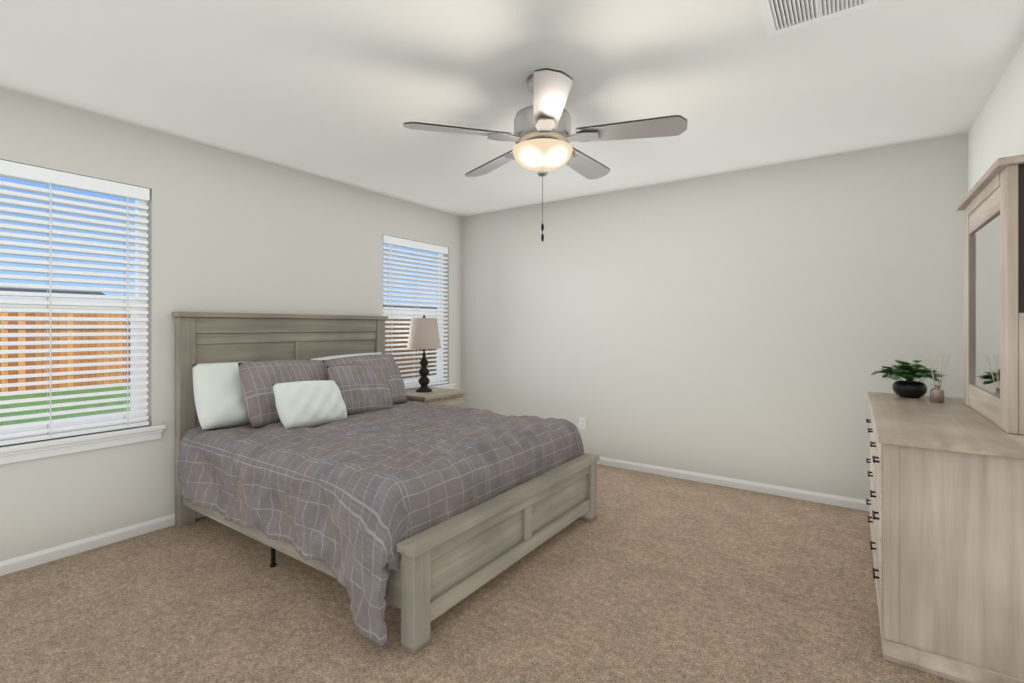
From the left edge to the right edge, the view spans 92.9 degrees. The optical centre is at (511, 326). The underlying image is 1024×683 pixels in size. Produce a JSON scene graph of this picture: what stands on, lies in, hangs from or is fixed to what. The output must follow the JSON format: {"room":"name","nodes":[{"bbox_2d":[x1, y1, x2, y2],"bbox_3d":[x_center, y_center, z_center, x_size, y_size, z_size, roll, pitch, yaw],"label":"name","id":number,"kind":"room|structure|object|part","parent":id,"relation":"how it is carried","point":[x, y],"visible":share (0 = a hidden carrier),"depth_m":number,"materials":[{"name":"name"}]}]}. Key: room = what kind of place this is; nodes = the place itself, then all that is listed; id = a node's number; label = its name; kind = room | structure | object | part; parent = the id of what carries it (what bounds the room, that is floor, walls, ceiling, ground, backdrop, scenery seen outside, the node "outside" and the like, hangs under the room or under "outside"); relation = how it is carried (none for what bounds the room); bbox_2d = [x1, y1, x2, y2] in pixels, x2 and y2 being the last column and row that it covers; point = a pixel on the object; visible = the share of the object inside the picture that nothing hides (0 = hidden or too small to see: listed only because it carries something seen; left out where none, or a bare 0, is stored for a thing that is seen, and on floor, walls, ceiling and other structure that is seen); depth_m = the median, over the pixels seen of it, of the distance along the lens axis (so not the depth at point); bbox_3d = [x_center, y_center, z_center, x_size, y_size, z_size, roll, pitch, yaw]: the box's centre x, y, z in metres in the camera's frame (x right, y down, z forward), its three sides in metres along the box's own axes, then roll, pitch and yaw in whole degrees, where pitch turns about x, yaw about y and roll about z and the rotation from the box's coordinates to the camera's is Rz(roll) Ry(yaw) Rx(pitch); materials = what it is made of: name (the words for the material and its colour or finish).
{"room":"bedroom","nodes":[
{"label":"bedroom","id":0,"kind":"room"},
{"bbox_2d":[0,88,461,561],"bbox_3d":[-1.978,0.025,3.399,0.140,2.440,5.105,0,0,35],"label":"wall","id":1,"kind":"structure","parent":0,"point":[228,232],"depth_m":3.12,"materials":[{"name":"paint"}]},
{"bbox_2d":[0,200,146,439],"bbox_3d":[-2.537,-0.117,2.649,0.067,1.445,0.915,0,0,35],"label":"window","id":2,"kind":"structure","parent":1,"relation":"in","point":[136,201],"depth_m":2.93,"materials":[{"name":"white plastic"}]},
{"bbox_2d":[0,160,149,445],"bbox_3d":[-2.478,-0.118,2.608,0.070,1.435,0.891,0,0,35],"label":"blinds","id":3,"kind":"object","parent":2,"relation":"attached to","point":[8,169],"visible":1,"depth_m":2.67,"materials":[{"name":"white plastic"}]},
{"bbox_2d":[0,424,165,464],"bbox_3d":[-2.470,0.648,2.603,0.120,0.085,1.035,0,0,35],"label":"window sill","id":4,"kind":"structure","parent":1,"relation":"in","point":[24,452],"depth_m":2.66,"materials":[{"name":"white paint"}]},
{"bbox_2d":[0,511,204,575],"bbox_3d":[-1.915,1.211,3.356,0.013,0.068,4.825,0,0,35],"label":"baseboard","id":5,"kind":"structure","parent":1,"relation":"attached to","point":[19,563],"depth_m":2.69,"materials":[{"name":"white paint"}]},
{"bbox_2d":[383,254,442,385],"bbox_3d":[-1.005,-0.117,4.854,0.067,1.445,0.895,0,0,35],"label":"window","id":6,"kind":"structure","parent":1,"relation":"in","point":[407,381],"depth_m":5.11,"materials":[{"name":"white plastic"}]},
{"bbox_2d":[383,235,447,388],"bbox_3d":[-0.945,-0.118,4.813,0.070,1.435,0.871,0,0,35],"label":"blinds","id":7,"kind":"object","parent":6,"relation":"attached to","point":[388,240],"visible":0.74,"depth_m":4.78,"materials":[{"name":"white plastic"}]},
{"bbox_2d":[405,383,455,389],"bbox_3d":[-0.938,0.648,4.808,0.120,0.085,1.015,0,0,35],"label":"sill","id":8,"kind":"structure","parent":1,"relation":"attached to","point":[450,386],"depth_m":5.06,"materials":[{"name":"white paint"}]},
{"bbox_2d":[0,464,956,682],"bbox_3d":[-0.241,1.295,2.192,4.370,0.100,5.105,0,0,35],"label":"floor","id":9,"kind":"structure","parent":0,"point":[672,580],"depth_m":2.15,"materials":[{"name":"beige carpet"}]},
{"bbox_2d":[172,312,598,654],"bbox_3d":[-0.795,0.577,3.084,2.142,1.337,1.764,0,0,35],"label":"bed","id":10,"kind":"object","parent":9,"relation":"on","point":[299,435],"visible":1,"depth_m":2.60,"materials":[{"name":"grey fabric"}]},
{"bbox_3d":[-2.058,0.593,3.069,0.075,1.305,0.090,0,0,35],"label":"post","id":11,"kind":"part","parent":10,"relation":"part of","materials":[{"name":"grey wood"}]},
{"bbox_3d":[-1.623,0.615,3.697,0.053,0.660,1.440,0,0,35],"label":"rail","id":12,"kind":"part","parent":10,"relation":"part of","materials":[{"name":"grey wood"}]},
{"bbox_2d":[193,362,250,428],"bbox_3d":[-1.692,0.440,3.203,0.289,0.423,0.719,0,0,35],"label":"pillow","id":13,"kind":"object","parent":10,"relation":"on","point":[219,388],"depth_m":2.97,"materials":[{"name":"white fabric"}]},
{"bbox_3d":[-1.241,1.115,2.531,0.032,0.260,0.032,0,0,35],"label":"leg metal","id":14,"kind":"part","parent":10,"relation":"part of","materials":[{"name":"black metal"}]},
{"bbox_3d":[-1.629,0.200,3.702,0.033,0.170,1.440,0,0,35],"label":"panel","id":15,"kind":"part","parent":10,"relation":"part of","materials":[{"name":"beige wood"}]},
{"bbox_3d":[-1.625,0.080,3.699,0.047,0.070,1.440,0,0,35],"label":"rail","id":16,"kind":"part","parent":10,"relation":"part of","materials":[{"name":"beige wood"}]},
{"bbox_3d":[-1.621,-0.007,3.696,0.057,0.105,1.440,0,0,35],"label":"rail","id":17,"kind":"part","parent":10,"relation":"part of","materials":[{"name":"beige wood"}]},
{"bbox_3d":[-1.224,1.010,2.469,1.980,0.190,0.033,0,0,35],"label":"rail","id":18,"kind":"part","parent":10,"relation":"part of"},
{"bbox_2d":[308,352,381,359],"bbox_3d":[-1.246,0.429,3.863,0.272,0.419,0.720,0,0,35],"label":"pillow","id":19,"kind":"object","parent":10,"relation":"on","point":[377,355],"depth_m":3.81,"materials":[{"name":"white fabric"}]},
{"bbox_2d":[327,365,392,415],"bbox_3d":[-1.089,0.459,3.521,0.264,0.362,0.492,0,0,35],"label":"pillow","id":20,"kind":"object","parent":10,"relation":"on","point":[363,389],"depth_m":3.45,"materials":[{"name":"fabric"}]},
{"bbox_3d":[-1.185,0.593,4.325,0.075,1.305,0.090,0,0,35],"label":"post","id":21,"kind":"part","parent":10,"relation":"part of","materials":[{"name":"beige wood"}]},
{"bbox_2d":[177,401,583,645],"bbox_3d":[-0.758,0.892,3.058,1.894,0.624,1.764,0,0,35],"label":"comforter","id":22,"kind":"object","parent":10,"relation":"on","point":[342,495],"depth_m":2.38,"materials":[{"name":"fabric"}]},
{"bbox_3d":[-0.375,1.058,1.899,0.075,0.375,0.090,0,0,35],"label":"post","id":23,"kind":"part","parent":10,"relation":"part of","materials":[{"name":"beige wood"}]},
{"bbox_3d":[0.059,1.012,2.529,0.029,0.165,1.440,0,0,35],"label":"panel","id":24,"kind":"part","parent":10,"relation":"part of","materials":[{"name":"beige wood"}]},
{"bbox_3d":[0.062,0.900,2.527,0.059,0.060,1.440,0,0,35],"label":"rail","id":25,"kind":"part","parent":10,"relation":"part of","materials":[{"name":"beige wood"}]},
{"bbox_3d":[0.062,1.133,2.527,0.059,0.075,1.440,0,0,35],"label":"rail","id":26,"kind":"part","parent":10,"relation":"part of","materials":[{"name":"beige wood"}]},
{"bbox_3d":[0.498,1.058,3.155,0.075,0.375,0.090,0,0,35],"label":"post","id":27,"kind":"part","parent":10,"relation":"part of","materials":[{"name":"beige wood"}]},
{"bbox_2d":[405,387,466,407],"bbox_3d":[-0.779,0.925,4.523,0.506,0.640,0.556,0,0,35],"label":"nightstand","id":28,"kind":"object","parent":9,"relation":"on","point":[438,396],"visible":0.1,"depth_m":4.41,"materials":[{"name":"beige wood"}]},
{"bbox_2d":[407,315,440,391],"bbox_3d":[-0.819,0.246,4.533,0.310,0.715,0.310,0,0,35],"label":"lamp","id":29,"kind":"object","parent":28,"relation":"on","point":[423,332],"visible":1,"depth_m":4.43,"materials":[{"name":"brown metal"}]},
{"bbox_3d":[-0.819,0.063,4.533,0.310,0.282,0.310,0,0,35],"label":"lamp shade","id":30,"kind":"part","parent":29,"relation":"part of","materials":[{"name":"fabric"}]},
{"bbox_3d":[-0.596,0.772,4.396,0.016,0.225,0.470,0,0,35],"label":"drawer","id":31,"kind":"part","parent":28,"relation":"part of","materials":[{"name":"beige wood"}]},
{"bbox_2d":[866,154,1023,682],"bbox_3d":[2.001,0.301,2.299,0.510,1.888,1.520,0,0,35],"label":"dresser","id":32,"kind":"object","parent":9,"relation":"on","point":[946,519],"visible":1,"depth_m":1.78,"materials":[{"name":"beige wood"}]},
{"bbox_3d":[1.998,0.553,2.723,0.021,0.010,0.405,0,0,35],"label":"handle","id":33,"kind":"part","parent":32,"relation":"part of","materials":[{"name":"black metal"}]},
{"bbox_3d":[1.998,0.785,2.723,0.021,0.010,0.405,0,0,35],"label":"handle","id":34,"kind":"part","parent":32,"relation":"part of","materials":[{"name":"black metal"}]},
{"bbox_3d":[1.998,1.028,2.723,0.021,0.010,0.405,0,0,35],"label":"handle","id":35,"kind":"part","parent":32,"relation":"part of","materials":[{"name":"black metal"}]},
{"bbox_3d":[2.014,0.553,2.711,0.019,0.216,0.684,0,0,35],"label":"drawer","id":36,"kind":"part","parent":32,"relation":"part of","materials":[{"name":"beige wood"}]},
{"bbox_3d":[2.014,0.785,2.711,0.019,0.237,0.684,0,0,35],"label":"drawer","id":37,"kind":"part","parent":32,"relation":"part of","materials":[{"name":"beige wood"}]},
{"bbox_3d":[2.014,1.028,2.711,0.019,0.235,0.684,0,0,35],"label":"drawer","id":38,"kind":"part","parent":32,"relation":"part of","materials":[{"name":"beige wood"}]},
{"bbox_3d":[1.603,0.553,2.155,0.021,0.010,0.405,0,0,35],"label":"handle","id":39,"kind":"part","parent":32,"relation":"part of","materials":[{"name":"black metal"}]},
{"bbox_3d":[1.603,0.785,2.155,0.021,0.010,0.405,0,0,35],"label":"handle","id":40,"kind":"part","parent":32,"relation":"part of","materials":[{"name":"black metal"}]},
{"bbox_3d":[1.603,1.028,2.155,0.021,0.010,0.405,0,0,35],"label":"handle","id":41,"kind":"part","parent":32,"relation":"part of","materials":[{"name":"black metal"}]},
{"bbox_3d":[1.619,0.553,2.143,0.019,0.216,0.684,0,0,35],"label":"drawer","id":42,"kind":"part","parent":32,"relation":"part of","materials":[{"name":"beige wood"}]},
{"bbox_3d":[1.619,0.785,2.143,0.019,0.237,0.684,0,0,35],"label":"drawer","id":43,"kind":"part","parent":32,"relation":"part of","materials":[{"name":"beige wood"}]},
{"bbox_3d":[1.619,1.028,2.143,0.019,0.235,0.684,0,0,35],"label":"drawer","id":44,"kind":"part","parent":32,"relation":"part of","materials":[{"name":"beige wood"}]},
{"bbox_2d":[871,360,946,397],"bbox_3d":[2.293,0.300,2.829,0.317,0.215,0.330,0,0,-10],"label":"plant","id":45,"kind":"object","parent":32,"relation":"on","point":[910,388],"visible":0.98,"depth_m":2.78,"materials":[{"name":"green plant"}]},
{"bbox_2d":[928,352,950,402],"bbox_3d":[2.294,0.274,2.621,0.094,0.269,0.087,0,0,-22],"label":"diffuser","id":46,"kind":"object","parent":32,"relation":"on","point":[936,394],"visible":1,"depth_m":2.62,"materials":[{"name":"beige glass"}]},
{"bbox_3d":[1.611,0.803,1.684,0.438,0.733,0.016,0,0,35],"label":"panel","id":47,"kind":"part","parent":32,"relation":"part of","materials":[{"name":"beige wood"}]},
{"bbox_3d":[2.147,-0.590,2.207,0.034,0.050,0.645,0,0,35],"label":"mirror rail","id":48,"kind":"part","parent":32,"relation":"part of","materials":[{"name":"beige wood"}]},
{"bbox_3d":[2.149,-0.542,2.205,0.022,0.145,0.645,0,0,35],"label":"mirror rail","id":49,"kind":"part","parent":32,"relation":"part of","materials":[{"name":"beige wood"}]},
{"bbox_2d":[972,213,999,396],"bbox_3d":[2.151,-0.088,2.204,0.004,0.773,0.655,0,0,35],"label":"mirror glass","id":50,"kind":"object","parent":32,"relation":"on","point":[986,232],"depth_m":2.21,"materials":[{"name":"white"}]},
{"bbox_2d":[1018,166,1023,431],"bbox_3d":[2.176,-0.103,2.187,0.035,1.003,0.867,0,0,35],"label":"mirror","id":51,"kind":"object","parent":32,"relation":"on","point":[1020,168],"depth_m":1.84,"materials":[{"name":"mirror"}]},
{"bbox_2d":[0,0,1023,217],"bbox_3d":[-0.241,-1.245,2.192,4.370,0.100,5.105,0,0,35],"label":"ceiling","id":52,"kind":"structure","parent":0,"point":[325,89],"depth_m":2.34,"materials":[{"name":"paint"}]},
{"bbox_2d":[403,67,687,241],"bbox_3d":[0.180,-0.801,2.397,1.273,0.783,1.219,0,0,35],"label":"fan","id":53,"kind":"object","parent":52,"relation":"hanging from","point":[542,136],"visible":1,"depth_m":2.24,"materials":[{"name":"silver metal"}]},
{"bbox_3d":[-0.240,-0.897,2.233,0.371,0.046,0.439,0,0,35],"label":"blade","id":54,"kind":"part","parent":53,"relation":"part of","materials":[{"name":"grey wood"}]},
{"bbox_3d":[-0.091,-0.897,2.693,0.489,0.046,0.264,0,0,35],"label":"blade","id":55,"kind":"part","parent":53,"relation":"part of","materials":[{"name":"grey wood"}]},
{"bbox_3d":[0.148,-0.806,2.357,0.290,0.098,0.290,0,0,35],"label":"lamp shade","id":56,"kind":"part","parent":53,"relation":"part of","materials":[{"name":"white glass"}]},
{"bbox_3d":[0.149,-0.897,1.949,0.359,0.046,0.448,0,0,35],"label":"blade","id":57,"kind":"part","parent":53,"relation":"part of","materials":[{"name":"silver metal"}]},
{"bbox_3d":[0.395,-0.897,2.691,0.141,0.046,0.492,0,0,35],"label":"blade","id":58,"kind":"part","parent":53,"relation":"part of","materials":[{"name":"grey wood"}]},
{"bbox_3d":[0.542,-0.897,2.234,0.492,0.046,0.247,0,0,35],"label":"blade","id":59,"kind":"part","parent":53,"relation":"part of","materials":[{"name":"grey wood"}]},
{"bbox_2d":[757,0,877,37],"bbox_3d":[0.985,-1.188,1.590,0.360,0.013,0.735,0,0,35],"label":"ceiling vent","id":60,"kind":"object","parent":52,"relation":"in","point":[778,16],"visible":1,"depth_m":1.83,"materials":[{"name":"white metal"}]},
{"bbox_2d":[462,133,967,499],"bbox_3d":[1.176,0.025,4.231,4.370,2.440,0.140,0,0,35],"label":"wall","id":61,"kind":"structure","parent":0,"point":[735,325],"depth_m":3.77,"materials":[{"name":"paint"}]},
{"bbox_2d":[579,417,585,429],"bbox_3d":[0.652,0.895,4.503,0.070,0.114,0.008,0,0,35],"label":"outlet plate","id":62,"kind":"object","parent":61,"relation":"attached to","point":[582,420],"visible":1,"depth_m":4.50,"materials":[{"name":"white paint"}]},
{"bbox_2d":[597,456,869,511],"bbox_3d":[1.132,1.211,4.168,4.090,0.068,0.013,0,0,35],"label":"baseboard","id":63,"kind":"structure","parent":61,"relation":"attached to","point":[841,501],"depth_m":3.72,"materials":[{"name":"white paint"}]},
{"bbox_2d":[968,42,1023,191],"bbox_3d":[1.456,0.025,0.928,0.140,2.440,4.965,0,0,35],"label":"wall","id":64,"kind":"structure","parent":0,"point":[997,132],"depth_m":2.36,"materials":[{"name":"paint"}]},
{"label":"outside","id":65,"kind":"structure","parent":0,"visible":0},
{"bbox_2d":[0,386,129,425],"bbox_3d":[-26.789,1.625,30.797,71.840,0.200,140.000,0,0,35],"label":"lawn","id":66,"kind":"structure","parent":65,"point":[35,395],"depth_m":9.52,"materials":[{"name":"green plant"}]},
{"bbox_2d":[0,288,126,310],"bbox_3d":[-29.577,-0.425,26.645,11.800,3.900,10.800,0,0,35],"label":"house","id":67,"kind":"structure","parent":66,"relation":"on","point":[1,289],"depth_m":28.30,"materials":[{"name":"beige"}]},
{"bbox_2d":[0,313,129,391],"bbox_3d":[-6.995,0.605,17.040,0.130,1.840,100.000,0,0,35],"label":"fence","id":68,"kind":"object","parent":66,"relation":"on","point":[29,363],"visible":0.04,"depth_m":11.63,"materials":[{"name":"brown wood"}]},
{"bbox_2d":[383,305,436,316],"bbox_3d":[-13.527,-0.475,53.243,11.800,4.000,15.800,0,0,35],"label":"house","id":69,"kind":"structure","parent":66,"relation":"on","point":[383,305],"depth_m":54.24,"materials":[{"name":"beige"}]},
{"bbox_2d":[385,319,435,378],"bbox_3d":[0.476,0.660,10.355,20.050,1.730,0.130,0,0,35],"label":"fence","id":70,"kind":"object","parent":66,"relation":"on","point":[386,324],"visible":0.02,"depth_m":12.64,"materials":[{"name":"brown wood"}]}
]}

